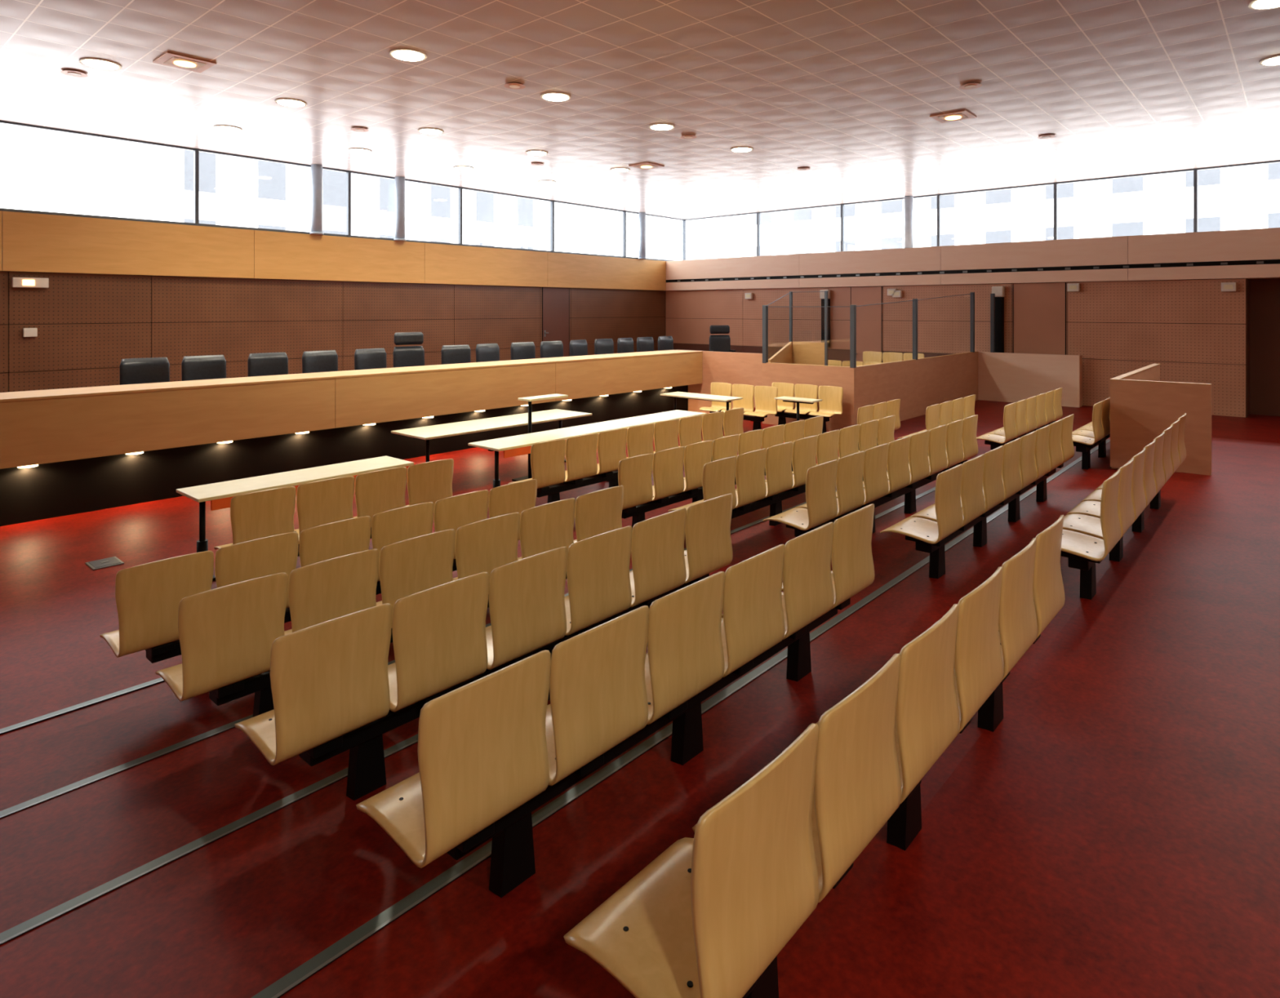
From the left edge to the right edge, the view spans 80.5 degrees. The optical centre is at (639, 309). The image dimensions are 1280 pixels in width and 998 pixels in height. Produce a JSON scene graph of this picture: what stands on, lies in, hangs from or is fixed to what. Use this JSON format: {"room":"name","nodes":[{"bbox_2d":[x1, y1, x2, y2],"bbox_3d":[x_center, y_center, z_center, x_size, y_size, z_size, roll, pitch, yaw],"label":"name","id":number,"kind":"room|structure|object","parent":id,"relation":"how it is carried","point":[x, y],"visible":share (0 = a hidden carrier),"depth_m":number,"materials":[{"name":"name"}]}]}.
{"room":"courtroom","nodes":[
{"label":"courtroom","id":0,"kind":"room"},
{"bbox_2d":[0,271,665,392],"bbox_3d":[-7.499,0.873,18.154,0.160,3.125,25.320,0,0,41],"label":"wall","id":1,"kind":"structure","parent":0,"point":[86,324],"depth_m":16.74,"materials":[{"name":"brown wood"}]},
{"bbox_2d":[11,277,48,288],"bbox_3d":[-11.133,-0.490,13.813,0.110,0.180,0.520,0,0,41],"label":"exit sign","id":2,"kind":"object","parent":1,"relation":"attached to","point":[33,282],"visible":1,"depth_m":13.77,"materials":[{"name":"white plastic"}]},
{"bbox_2d":[22,328,37,337],"bbox_3d":[-11.151,0.420,13.829,0.060,0.160,0.200,0,0,41],"label":"alarm box","id":3,"kind":"object","parent":1,"relation":"attached to","point":[27,332],"visible":1,"depth_m":13.80,"materials":[{"name":"white plastic"}]},
{"bbox_2d":[0,210,666,290],"bbox_3d":[-7.503,-1.223,18.073,0.300,1.066,25.192,0,0,41],"label":"wall panel","id":4,"kind":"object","parent":1,"relation":"attached to","point":[29,242],"depth_m":17.08,"materials":[{"name":"brown wood"}]},
{"bbox_2d":[309,164,324,235],"bbox_3d":[-7.570,-2.570,17.711,0.300,1.628,0.300,0,0,41],"label":"round column","id":5,"kind":"structure","parent":4,"relation":"on","point":[316,169],"depth_m":17.60,"materials":[{"name":"paint"}]},
{"bbox_2d":[394,176,406,241],"bbox_3d":[-6.135,-2.570,19.338,0.300,1.628,0.300,0,0,41],"label":"round column","id":6,"kind":"structure","parent":4,"relation":"on","point":[399,180],"depth_m":19.23,"materials":[{"name":"paint"}]},
{"bbox_2d":[638,212,646,259],"bbox_3d":[0.081,-2.570,26.390,0.300,1.628,0.300,0,0,41],"label":"round column","id":7,"kind":"structure","parent":4,"relation":"on","point":[642,215],"depth_m":26.29,"materials":[{"name":"paint"}]},
{"bbox_2d":[0,120,685,261],"bbox_3d":[-7.063,-2.571,18.527,0.100,1.630,26.455,0,0,41],"label":"window","id":8,"kind":"structure","parent":1,"relation":"in","point":[196,151],"depth_m":18.41,"materials":[{"name":"grey paint"}]},
{"bbox_2d":[542,287,569,356],"bbox_3d":[-2.596,0.552,23.550,0.060,2.465,1.140,0,0,41],"label":"door","id":9,"kind":"structure","parent":1,"relation":"in","point":[555,301],"depth_m":23.59,"materials":[{"name":"brown wood"}]},
{"bbox_2d":[0,400,1279,997],"bbox_3d":[1.797,2.178,10.847,23.850,0.415,26.850,0,0,41],"label":"floor","id":10,"kind":"structure","parent":0,"point":[1116,834],"depth_m":3.15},
{"bbox_2d":[0,677,164,735],"bbox_3d":[-0.768,2.386,7.476,0.060,0.018,18.000,0,0,41],"label":"trim","id":11,"kind":"structure","parent":10,"relation":"on","point":[87,704],"depth_m":4.53,"materials":[{"name":"metal"}]},
{"bbox_2d":[85,556,124,570],"bbox_3d":[-5.016,2.377,7.088,0.280,0.024,0.240,0,0,41],"label":"outlet box","id":12,"kind":"object","parent":10,"relation":"on","point":[110,562],"visible":1,"depth_m":7.06,"materials":[{"name":"grey metal"}]},
{"bbox_2d":[176,456,413,581],"bbox_3d":[-3.320,2.010,7.485,0.560,0.750,2.100,0,0,41],"label":"table","id":13,"kind":"object","parent":10,"relation":"on","point":[220,495],"visible":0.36,"depth_m":7.18,"materials":[{"name":"laminate"}]},
{"bbox_2d":[99,479,537,663],"bbox_3d":[-2.100,1.936,5.617,0.479,0.920,3.140,0,0,41],"label":"bench","id":14,"kind":"object","parent":10,"relation":"on","point":[148,596],"visible":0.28,"depth_m":4.90,"materials":[{"name":"brown wood"}]},
{"bbox_2d":[213,458,453,556],"bbox_3d":[-2.711,1.937,6.923,0.479,0.920,2.090,0,0,41],"label":"bench","id":15,"kind":"object","parent":10,"relation":"on","point":[268,513],"visible":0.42,"depth_m":6.63,"materials":[{"name":"brown wood"}]},
{"bbox_2d":[0,350,702,526],"bbox_3d":[-4.775,1.667,10.874,0.855,1.435,17.800,0,0,41],"label":"desk","id":16,"kind":"object","parent":10,"relation":"on","point":[74,451],"visible":0.98,"depth_m":10.22,"materials":[{"name":"brown wood"}]},
{"bbox_2d":[155,485,623,717],"bbox_3d":[-1.323,1.833,4.933,0.479,0.920,3.140,0,0,41],"label":"bench","id":17,"kind":"object","parent":10,"relation":"on","point":[227,634],"visible":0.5,"depth_m":4.17,"materials":[{"name":"brown wood"}]},
{"bbox_2d":[0,487,935,946],"bbox_3d":[0.814,2.199,6.081,0.060,0.018,18.000,0,0,41],"label":"trim","id":18,"kind":"structure","parent":10,"relation":"on","point":[81,900],"depth_m":3.06,"materials":[{"name":"metal"}]},
{"bbox_2d":[0,443,962,819],"bbox_3d":[0.034,2.303,6.768,0.060,0.018,18.000,0,0,41],"label":"trim","id":19,"kind":"structure","parent":10,"relation":"on","point":[77,785],"depth_m":3.81,"materials":[{"name":"metal"}]},
{"bbox_2d":[234,493,733,800],"bbox_3d":[-0.547,1.729,4.248,0.479,0.920,3.140,0,0,41],"label":"bench","id":20,"kind":"object","parent":10,"relation":"on","point":[335,691],"visible":0.99,"depth_m":3.54,"materials":[{"name":"brown wood"}]},
{"bbox_2d":[391,408,591,462],"bbox_3d":[-2.052,2.010,11.033,0.830,0.750,3.000,0,0,41],"label":"table","id":21,"kind":"object","parent":10,"relation":"on","point":[427,433],"visible":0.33,"depth_m":10.72,"materials":[{"name":"laminate"}]},
{"bbox_2d":[511,393,568,481],"bbox_3d":[-1.401,1.810,10.706,0.300,1.150,0.810,0,0,41],"label":"stand","id":22,"kind":"object","parent":10,"relation":"on","point":[529,399],"visible":0.56,"depth_m":10.53,"materials":[{"name":"laminate"}]},
{"bbox_2d":[517,393,568,401],"bbox_3d":[-1.371,1.250,10.740,0.260,0.030,0.720,0,0,41],"label":"shelf","id":23,"kind":"object","parent":22,"relation":"attached to","point":[550,396],"depth_m":10.67,"materials":[{"name":"laminate"}]},
{"bbox_2d":[467,409,706,504],"bbox_3d":[-0.526,2.010,10.595,0.600,0.750,4.100,0,0,41],"label":"table","id":24,"kind":"object","parent":10,"relation":"on","point":[518,445],"visible":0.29,"depth_m":9.88,"materials":[{"name":"laminate"}]},
{"bbox_2d":[355,503,875,897],"bbox_3d":[0.229,1.625,3.564,0.479,0.920,3.140,0,0,41],"label":"bench","id":25,"kind":"object","parent":10,"relation":"on","point":[492,750],"visible":1,"depth_m":2.81,"materials":[{"name":"brown wood"}]},
{"bbox_2d":[508,408,743,503],"bbox_3d":[0.033,1.937,10.036,0.479,0.920,4.190,0,0,41],"label":"bench","id":26,"kind":"object","parent":10,"relation":"on","point":[547,458],"visible":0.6,"depth_m":9.27,"materials":[{"name":"brown wood"}]},
{"bbox_2d":[251,439,1110,997],"bbox_3d":[1.595,2.095,5.393,0.060,0.018,18.000,0,0,41],"label":"floor strip","id":27,"kind":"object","parent":10,"relation":"on","point":[301,974],"depth_m":3.13,"materials":[{"name":"metal"}]},
{"bbox_2d":[660,391,742,410],"bbox_3d":[1.151,2.010,14.349,1.550,0.750,0.550,0,0,41],"label":"table","id":28,"kind":"object","parent":10,"relation":"on","point":[726,399],"visible":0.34,"depth_m":14.26,"materials":[{"name":"laminate"}]},
{"bbox_2d":[617,416,823,528],"bbox_3d":[1.025,1.936,9.161,0.479,0.920,4.190,0,0,41],"label":"bench","id":29,"kind":"object","parent":10,"relation":"on","point":[669,487],"visible":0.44,"depth_m":8.25,"materials":[{"name":"brown wood"}]},
{"bbox_2d":[688,350,762,413],"bbox_3d":[1.792,1.667,17.004,2.500,1.435,0.060,0,0,41],"label":"enclosure","id":30,"kind":"object","parent":10,"relation":"on","point":[728,367],"visible":0.29,"depth_m":16.87,"materials":[{"name":"brown wood"}]},
{"bbox_2d":[699,382,777,431],"bbox_3d":[1.898,1.937,14.762,1.565,0.920,0.479,0,0,41],"label":"bench","id":31,"kind":"object","parent":10,"relation":"on","point":[766,404],"visible":0.73,"depth_m":14.77,"materials":[{"name":"brown wood"}]},
{"bbox_2d":[667,415,895,525],"bbox_3d":[1.801,1.833,8.477,0.479,0.920,4.190,0,0,41],"label":"bench","id":32,"kind":"object","parent":10,"relation":"on","point":[753,492],"visible":0.58,"depth_m":7.78,"materials":[{"name":"brown wood"}]},
{"bbox_2d":[773,395,822,438],"bbox_3d":[2.899,2.010,13.874,0.800,0.750,0.440,0,0,41],"label":"table","id":33,"kind":"object","parent":10,"relation":"on","point":[788,399],"visible":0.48,"depth_m":13.85,"materials":[{"name":"laminate"}]},
{"bbox_2d":[771,382,843,433],"bbox_3d":[3.144,1.937,14.769,1.565,0.920,0.479,0,0,41],"label":"bench","id":34,"kind":"object","parent":10,"relation":"on","point":[831,404],"visible":0.78,"depth_m":14.78,"materials":[{"name":"brown wood"}]},
{"bbox_2d":[563,515,1065,997],"bbox_3d":[1.000,1.515,2.884,0.479,0.934,3.140,0,0,41],"label":"bench","id":35,"kind":"object","parent":10,"relation":"on","point":[712,916],"visible":1,"depth_m":2.00,"materials":[{"name":"brown wood"}]},
{"bbox_2d":[763,414,977,537],"bbox_3d":[2.577,1.729,7.793,0.479,0.920,4.190,0,0,41],"label":"bench","id":36,"kind":"object","parent":10,"relation":"on","point":[926,455],"visible":0.99,"depth_m":7.14,"materials":[{"name":"brown wood"}]},
{"bbox_2d":[857,399,900,450],"bbox_3d":[3.661,1.936,12.153,0.479,0.920,1.565,0,0,41],"label":"bench","id":37,"kind":"object","parent":10,"relation":"on","point":[882,410],"visible":0.27,"depth_m":11.98,"materials":[{"name":"brown wood"}]},
{"bbox_2d":[750,290,1081,431],"bbox_3d":[6.539,0.968,17.384,4.880,2.835,7.610,0,0,41],"label":"dock","id":38,"kind":"object","parent":10,"relation":"on","point":[919,384],"visible":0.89,"depth_m":17.26,"materials":[{"name":"brown wood"}]},
{"bbox_2d":[827,360,883,366],"bbox_3d":[4.724,1.637,17.136,1.565,0.920,0.479,0,0,41],"label":"bench","id":39,"kind":"object","parent":38,"relation":"on","point":[830,362],"visible":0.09,"depth_m":17.41,"materials":[{"name":"brown wood"}]},
{"bbox_2d":[862,351,924,363],"bbox_3d":[6.122,1.517,18.570,1.565,0.920,0.479,0,0,41],"label":"bench","id":40,"kind":"object","parent":38,"relation":"on","point":[875,357],"visible":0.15,"depth_m":18.82,"materials":[{"name":"brown wood"}]},
{"bbox_2d":[897,394,975,439],"bbox_3d":[4.611,1.833,11.665,0.479,0.920,2.090,0,0,41],"label":"bench","id":41,"kind":"object","parent":10,"relation":"on","point":[945,412],"visible":0.38,"depth_m":11.37,"materials":[{"name":"brown wood"}]},
{"bbox_2d":[880,413,1074,578],"bbox_3d":[3.354,1.625,7.108,0.479,0.920,4.190,0,0,41],"label":"bench","id":42,"kind":"object","parent":10,"relation":"on","point":[966,493],"visible":1,"depth_m":6.28,"materials":[{"name":"brown wood"}]},
{"bbox_2d":[976,387,1062,449],"bbox_3d":[5.735,1.729,11.375,0.479,0.920,3.140,0,0,41],"label":"bench","id":43,"kind":"object","parent":10,"relation":"on","point":[1021,418],"visible":0.97,"depth_m":10.87,"materials":[{"name":"brown wood"}]},
{"bbox_2d":[1071,397,1110,469],"bbox_3d":[6.511,1.625,10.690,0.479,0.920,3.140,0,0,41],"label":"bench","id":44,"kind":"object","parent":10,"relation":"on","point":[1087,437],"visible":0.44,"depth_m":9.81,"materials":[{"name":"brown wood"}]},
{"bbox_2d":[1060,413,1186,599],"bbox_3d":[4.125,1.523,6.428,0.479,0.920,4.190,0,0,41],"label":"bench","id":45,"kind":"object","parent":10,"relation":"on","point":[1095,528],"visible":0.97,"depth_m":5.48,"materials":[{"name":"brown wood"}]},
{"bbox_2d":[1109,363,1211,475],"bbox_3d":[7.604,1.587,10.694,1.035,1.399,3.700,0,0,41],"label":"screen","id":46,"kind":"object","parent":10,"relation":"on","point":[1143,406],"visible":0.86,"depth_m":9.34,"materials":[{"name":"brown wood"}]},
{"bbox_3d":[-5.300,2.085,15.749,6.280,0.600,24.580,0,0,41],"label":"platform","id":47,"kind":"object","parent":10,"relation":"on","visible":0},
{"bbox_2d":[119,357,169,385],"bbox_3d":[-6.820,1.235,10.492,0.640,1.100,0.601,0,0,-44],"label":"swivel armchair","id":48,"kind":"object","parent":47,"relation":"on","point":[148,370],"visible":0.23,"depth_m":10.63,"materials":[{"name":"leather"}]},
{"bbox_2d":[181,355,226,381],"bbox_3d":[-6.305,1.235,11.076,0.601,1.100,0.640,0,0,41],"label":"swivel armchair","id":49,"kind":"object","parent":47,"relation":"on","point":[207,366],"visible":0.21,"depth_m":11.20,"materials":[{"name":"leather"}]},
{"bbox_2d":[247,352,288,377],"bbox_3d":[-5.703,1.235,11.759,0.601,1.100,0.640,0,0,44],"label":"swivel armchair","id":50,"kind":"object","parent":47,"relation":"on","point":[266,363],"visible":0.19,"depth_m":11.89,"materials":[{"name":"leather"}]},
{"bbox_2d":[302,350,337,373],"bbox_3d":[-5.141,1.235,12.397,0.601,1.100,0.640,0,0,40],"label":"swivel armchair","id":51,"kind":"object","parent":47,"relation":"on","point":[325,361],"visible":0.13,"depth_m":12.52,"materials":[{"name":"leather"}]},
{"bbox_2d":[354,348,386,369],"bbox_3d":[-4.546,1.235,13.072,0.601,1.100,0.640,0,0,39],"label":"swivel armchair","id":52,"kind":"object","parent":47,"relation":"on","point":[365,358],"visible":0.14,"depth_m":13.19,"materials":[{"name":"leather"}]},
{"bbox_2d":[392,332,424,367],"bbox_3d":[-4.159,1.105,13.892,0.640,1.360,0.606,0,0,-41],"label":"swivel armchair","id":53,"kind":"object","parent":47,"relation":"on","point":[404,356],"visible":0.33,"depth_m":14.04,"materials":[{"name":"leather"}]},
{"bbox_2d":[440,344,471,364],"bbox_3d":[-3.401,1.235,14.370,0.640,1.100,0.601,0,0,-40],"label":"swivel armchair","id":54,"kind":"object","parent":47,"relation":"on","point":[451,354],"visible":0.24,"depth_m":14.52,"materials":[{"name":"leather"}]},
{"bbox_2d":[475,343,499,362],"bbox_3d":[-2.873,1.235,14.970,0.601,1.100,0.640,0,0,36],"label":"swivel armchair","id":55,"kind":"object","parent":47,"relation":"on","point":[484,352],"visible":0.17,"depth_m":15.08,"materials":[{"name":"leather"}]},
{"bbox_2d":[510,342,535,359],"bbox_3d":[-2.297,1.235,15.623,0.640,1.100,0.601,0,0,-44],"label":"swivel armchair","id":56,"kind":"object","parent":47,"relation":"on","point":[520,350],"visible":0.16,"depth_m":15.77,"materials":[{"name":"leather"}]},
{"bbox_2d":[540,341,563,358],"bbox_3d":[-1.768,1.235,16.223,0.640,1.100,0.601,0,0,-44],"label":"swivel armchair","id":57,"kind":"object","parent":47,"relation":"on","point":[548,348],"visible":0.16,"depth_m":16.36,"materials":[{"name":"leather"}]},
{"bbox_2d":[569,339,587,356],"bbox_3d":[-1.207,1.235,16.860,0.601,1.100,0.640,0,0,33],"label":"swivel armchair","id":58,"kind":"object","parent":47,"relation":"on","point":[579,347],"visible":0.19,"depth_m":16.98,"materials":[{"name":"leather"}]},
{"bbox_2d":[594,338,613,355],"bbox_3d":[-0.684,1.235,17.453,0.601,1.100,0.640,0,0,42],"label":"swivel armchair","id":59,"kind":"object","parent":47,"relation":"on","point":[602,346],"visible":0.27,"depth_m":17.59,"materials":[{"name":"leather"}]},
{"bbox_2d":[617,337,633,353],"bbox_3d":[-0.182,1.235,18.023,0.601,1.100,0.640,0,0,36],"label":"swivel armchair","id":60,"kind":"object","parent":47,"relation":"on","point":[624,344],"visible":0.25,"depth_m":18.13,"materials":[{"name":"leather"}]},
{"bbox_2d":[636,337,653,351],"bbox_3d":[0.281,1.235,18.548,0.601,1.100,0.640,0,0,42],"label":"swivel armchair","id":61,"kind":"object","parent":47,"relation":"on","point":[643,344],"visible":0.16,"depth_m":18.68,"materials":[{"name":"leather"}]},
{"bbox_2d":[657,336,673,351],"bbox_3d":[0.810,1.235,19.148,0.601,1.100,0.640,0,0,39],"label":"swivel armchair","id":62,"kind":"object","parent":47,"relation":"on","point":[664,343],"visible":0.23,"depth_m":19.27,"materials":[{"name":"leather"}]},
{"bbox_2d":[708,324,735,352],"bbox_3d":[2.199,1.105,20.196,0.640,1.360,0.606,0,0,-14],"label":"swivel armchair","id":63,"kind":"object","parent":47,"relation":"on","point":[717,343],"visible":0.59,"depth_m":20.39,"materials":[{"name":"leather"}]},
{"bbox_2d":[0,0,1279,219],"bbox_3d":[1.797,-3.461,10.847,23.850,0.150,26.850,0,0,41],"label":"ceiling","id":64,"kind":"structure","parent":0,"point":[847,92],"depth_m":11.67,"materials":[{"name":"metal"}]},
{"bbox_2d":[60,69,88,77],"bbox_3d":[-8.077,-3.372,10.799,0.320,0.027,0.320,0,0,41],"label":"smoke detector","id":65,"kind":"object","parent":64,"relation":"attached to","point":[67,72],"depth_m":10.78,"materials":[{"name":"white plastic"}]},
{"bbox_2d":[79,57,121,70],"bbox_3d":[-7.422,-3.376,10.408,0.480,0.020,0.480,0,0,41],"label":"recessed light","id":66,"kind":"object","parent":64,"relation":"in","point":[96,63],"depth_m":10.37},
{"bbox_2d":[152,51,217,72],"bbox_3d":[-6.220,-3.368,10.335,0.600,0.036,0.600,0,0,41],"label":"recessed light","id":67,"kind":"object","parent":64,"relation":"in","point":[169,59],"depth_m":10.29,"materials":[{"name":"white metal"}]},
{"bbox_2d":[213,124,242,131],"bbox_3d":[-7.690,-3.376,14.111,0.480,0.020,0.480,0,0,41],"label":"recessed light","id":68,"kind":"object","parent":64,"relation":"in","point":[221,127],"depth_m":14.06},
{"bbox_2d":[275,97,306,106],"bbox_3d":[-5.702,-3.376,12.359,0.480,0.020,0.480,0,0,41],"label":"recessed light","id":69,"kind":"object","parent":64,"relation":"in","point":[283,101],"depth_m":12.32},
{"bbox_2d":[347,147,372,153],"bbox_3d":[-5.951,-3.376,16.084,0.480,0.020,0.480,0,0,41],"label":"recessed light","id":70,"kind":"object","parent":64,"relation":"in","point":[359,150],"depth_m":16.01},
{"bbox_2d":[351,127,368,131],"bbox_3d":[-5.249,-3.372,14.158,0.320,0.027,0.320,0,0,41],"label":"smoke detector","id":71,"kind":"object","parent":64,"relation":"attached to","point":[357,129],"depth_m":14.12,"materials":[{"name":"white plastic"}]},
{"bbox_2d":[389,48,426,61],"bbox_3d":[-3.077,-3.376,10.044,0.480,0.020,0.480,0,0,41],"label":"recessed light","id":72,"kind":"object","parent":64,"relation":"in","point":[402,54],"depth_m":10.00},
{"bbox_2d":[417,128,444,134],"bbox_3d":[-3.963,-3.376,14.331,0.480,0.020,0.480,0,0,41],"label":"recessed light","id":73,"kind":"object","parent":64,"relation":"in","point":[425,131],"depth_m":14.26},
{"bbox_2d":[453,165,473,169],"bbox_3d":[-4.212,-3.376,18.057,0.480,0.020,0.480,0,0,41],"label":"recessed light","id":74,"kind":"object","parent":64,"relation":"in","point":[459,167],"depth_m":17.95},
{"bbox_2d":[503,82,525,88],"bbox_3d":[-1.887,-3.372,11.394,0.320,0.027,0.320,0,0,41],"label":"smoke detector","id":75,"kind":"object","parent":64,"relation":"attached to","point":[510,85],"depth_m":11.37,"materials":[{"name":"white plastic"}]},
{"bbox_2d":[525,150,547,155],"bbox_3d":[-2.224,-3.376,16.304,0.480,0.020,0.480,0,0,41],"label":"recessed light","id":76,"kind":"object","parent":64,"relation":"in","point":[531,152],"depth_m":16.26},
{"bbox_2d":[530,162,544,165],"bbox_3d":[-2.381,-3.372,17.563,0.320,0.027,0.320,0,0,41],"label":"smoke detector","id":77,"kind":"object","parent":64,"relation":"attached to","point":[535,163],"depth_m":17.51,"materials":[{"name":"white plastic"}]},
{"bbox_2d":[537,180,555,183],"bbox_3d":[-2.466,-3.376,20.037,0.480,0.020,0.480,0,0,41],"label":"recessed light","id":78,"kind":"object","parent":64,"relation":"in","point":[540,181],"depth_m":19.96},
{"bbox_2d":[540,92,570,101],"bbox_3d":[-1.338,-3.376,12.017,0.480,0.020,0.480,0,0,41],"label":"recessed light","id":79,"kind":"object","parent":64,"relation":"in","point":[551,96],"depth_m":11.96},
{"bbox_2d":[610,167,630,172],"bbox_3d":[-0.479,-3.376,18.285,0.480,0.020,0.480,0,0,41],"label":"recessed light","id":80,"kind":"object","parent":64,"relation":"in","point":[619,169],"depth_m":18.20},
{"bbox_2d":[628,162,664,169],"bbox_3d":[0.155,-3.368,17.793,0.600,0.036,0.600,0,0,41],"label":"recessed light","id":81,"kind":"object","parent":64,"relation":"attached to","point":[646,166],"depth_m":17.72,"materials":[{"name":"white metal"}]},
{"bbox_2d":[648,123,674,130],"bbox_3d":[0.401,-3.376,13.990,0.480,0.020,0.480,0,0,41],"label":"recessed light","id":82,"kind":"object","parent":64,"relation":"in","point":[660,126],"depth_m":13.94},
{"bbox_2d":[680,134,696,138],"bbox_3d":[0.948,-3.372,14.761,0.320,0.027,0.320,0,0,41],"label":"smoke detector","id":83,"kind":"object","parent":64,"relation":"attached to","point":[686,136],"depth_m":14.73,"materials":[{"name":"white plastic"}]},
{"bbox_2d":[730,146,753,151],"bbox_3d":[2.147,-3.376,15.970,0.480,0.020,0.480,0,0,41],"label":"recessed light","id":84,"kind":"object","parent":64,"relation":"in","point":[737,148],"depth_m":15.93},
{"bbox_2d":[796,167,809,170],"bbox_3d":[3.924,-3.372,18.137,0.320,0.027,0.320,0,0,41],"label":"smoke detector","id":85,"kind":"object","parent":64,"relation":"attached to","point":[801,168],"depth_m":18.12,"materials":[{"name":"white plastic"}]},
{"bbox_2d":[929,110,976,123],"bbox_3d":[5.479,-3.368,13.233,0.600,0.036,0.600,0,0,41],"label":"recessed light","id":86,"kind":"object","parent":64,"relation":"attached to","point":[962,114],"depth_m":13.17,"materials":[{"name":"white metal"}]},
{"bbox_2d":[959,82,982,89],"bbox_3d":[4.985,-3.372,11.402,0.320,0.027,0.320,0,0,41],"label":"smoke detector","id":87,"kind":"object","parent":64,"relation":"attached to","point":[971,85],"depth_m":11.37,"materials":[{"name":"white plastic"}]},
{"bbox_2d":[1037,134,1056,138],"bbox_3d":[7.928,-3.372,14.740,0.320,0.027,0.320,0,0,41],"label":"smoke detector","id":88,"kind":"object","parent":64,"relation":"attached to","point":[1044,136],"depth_m":14.71,"materials":[{"name":"white plastic"}]},
{"bbox_2d":[1248,0,1279,9],"bbox_3d":[6.954,-3.376,8.267,0.480,0.020,0.480,0,0,41],"label":"recessed light","id":89,"kind":"object","parent":64,"relation":"in","point":[1255,4],"depth_m":8.34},
{"bbox_2d":[1258,54,1279,65],"bbox_3d":[8.673,-3.376,10.217,0.480,0.020,0.480,0,0,41],"label":"recessed light","id":90,"kind":"object","parent":64,"relation":"in","point":[1273,60],"depth_m":10.27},
{"bbox_2d":[664,278,1279,417],"bbox_3d":[10.023,0.873,20.239,23.730,3.125,0.980,0,0,41],"label":"wall","id":91,"kind":"structure","parent":0,"point":[1196,331],"depth_m":18.51,"materials":[{"name":"brown wood"}]},
{"bbox_2d":[744,293,753,298],"bbox_3d":[3.623,-0.450,25.131,0.260,0.200,0.125,0,0,41],"label":"wall speaker","id":92,"kind":"object","parent":91,"relation":"attached to","point":[747,295],"visible":1,"depth_m":25.07,"materials":[{"name":"white plastic"}]},
{"bbox_2d":[819,289,830,346],"bbox_3d":[5.699,0.270,23.251,0.280,1.760,0.200,0,0,41],"label":"wall speaker","id":93,"kind":"object","parent":91,"relation":"attached to","point":[821,294],"visible":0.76,"depth_m":23.21,"materials":[{"name":"black metal"}]},
{"bbox_2d":[850,286,882,362],"bbox_3d":[6.708,0.853,22.468,0.990,3.065,0.060,0,0,41],"label":"door","id":94,"kind":"structure","parent":91,"relation":"in","point":[868,317],"depth_m":22.44,"materials":[{"name":"brown wood"}]},
{"bbox_2d":[887,288,897,295],"bbox_3d":[7.299,-0.500,21.890,0.260,0.200,0.125,0,0,41],"label":"wall speaker","id":95,"kind":"object","parent":91,"relation":"attached to","point":[890,291],"visible":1,"depth_m":21.85,"materials":[{"name":"white plastic"}]},
{"bbox_2d":[892,290,902,297],"bbox_3d":[7.411,-0.450,21.791,0.260,0.200,0.125,0,0,41],"label":"wall speaker","id":96,"kind":"object","parent":91,"relation":"attached to","point":[898,293],"visible":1,"depth_m":21.72,"materials":[{"name":"white plastic"}]},
{"bbox_2d":[666,227,1279,290],"bbox_3d":[10.129,-1.223,20.285,23.630,1.066,1.430,0,0,41],"label":"wall panel","id":97,"kind":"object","parent":91,"relation":"attached to","point":[1250,254],"depth_m":19.75,"materials":[{"name":"brown wood"}]},
{"bbox_2d":[904,195,913,248],"bbox_3d":[8.035,-2.570,22.604,0.300,1.628,0.300,0,0,41],"label":"round column","id":98,"kind":"structure","parent":97,"relation":"on","point":[908,200],"depth_m":22.50,"materials":[{"name":"paint"}]},
{"bbox_2d":[684,160,1279,256],"bbox_3d":[10.513,-2.571,20.660,23.550,1.630,0.100,0,0,41],"label":"window","id":99,"kind":"structure","parent":91,"relation":"in","point":[1195,170],"depth_m":20.83,"materials":[{"name":"grey paint"}]},
{"bbox_2d":[991,286,1004,352],"bbox_3d":[9.449,0.270,19.945,0.280,1.760,0.200,0,0,41],"label":"wall speaker","id":100,"kind":"object","parent":91,"relation":"attached to","point":[999,291],"visible":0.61,"depth_m":19.88,"materials":[{"name":"black metal"}]},
{"bbox_2d":[1013,282,1066,355],"bbox_3d":[10.215,0.853,19.376,1.240,3.065,0.060,0,0,41],"label":"door","id":101,"kind":"structure","parent":91,"relation":"in","point":[1039,309],"depth_m":19.38,"materials":[{"name":"brown wood"}]},
{"bbox_2d":[1066,283,1079,291],"bbox_3d":[10.787,-0.550,18.815,0.260,0.200,0.125,0,0,41],"label":"wall speaker","id":102,"kind":"object","parent":91,"relation":"attached to","point":[1070,286],"visible":1,"depth_m":18.76,"materials":[{"name":"white plastic"}]},
{"bbox_2d":[1221,282,1235,291],"bbox_3d":[13.075,-0.500,16.799,0.260,0.200,0.125,0,0,41],"label":"wall speaker","id":103,"kind":"object","parent":91,"relation":"attached to","point":[1225,286],"visible":1,"depth_m":16.75,"materials":[{"name":"white plastic"}]},
{"label":"outside","id":104,"kind":"structure","parent":0,"visible":0},
{"bbox_2d":[94,137,550,250],"bbox_3d":[-16.186,-2.250,43.595,6.060,20.500,24.000,0,0,41],"label":"neighbouring building","id":105,"kind":"structure","parent":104,"point":[135,180],"depth_m":37.42,"materials":[{"name":"white"}]},
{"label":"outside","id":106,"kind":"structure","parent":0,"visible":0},
{"bbox_2d":[734,162,1279,257],"bbox_3d":[25.058,0.050,40.525,44.000,15.900,6.060,0,0,41],"label":"neighbouring building","id":107,"kind":"structure","parent":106,"point":[1242,197],"depth_m":39.94,"materials":[{"name":"white"}]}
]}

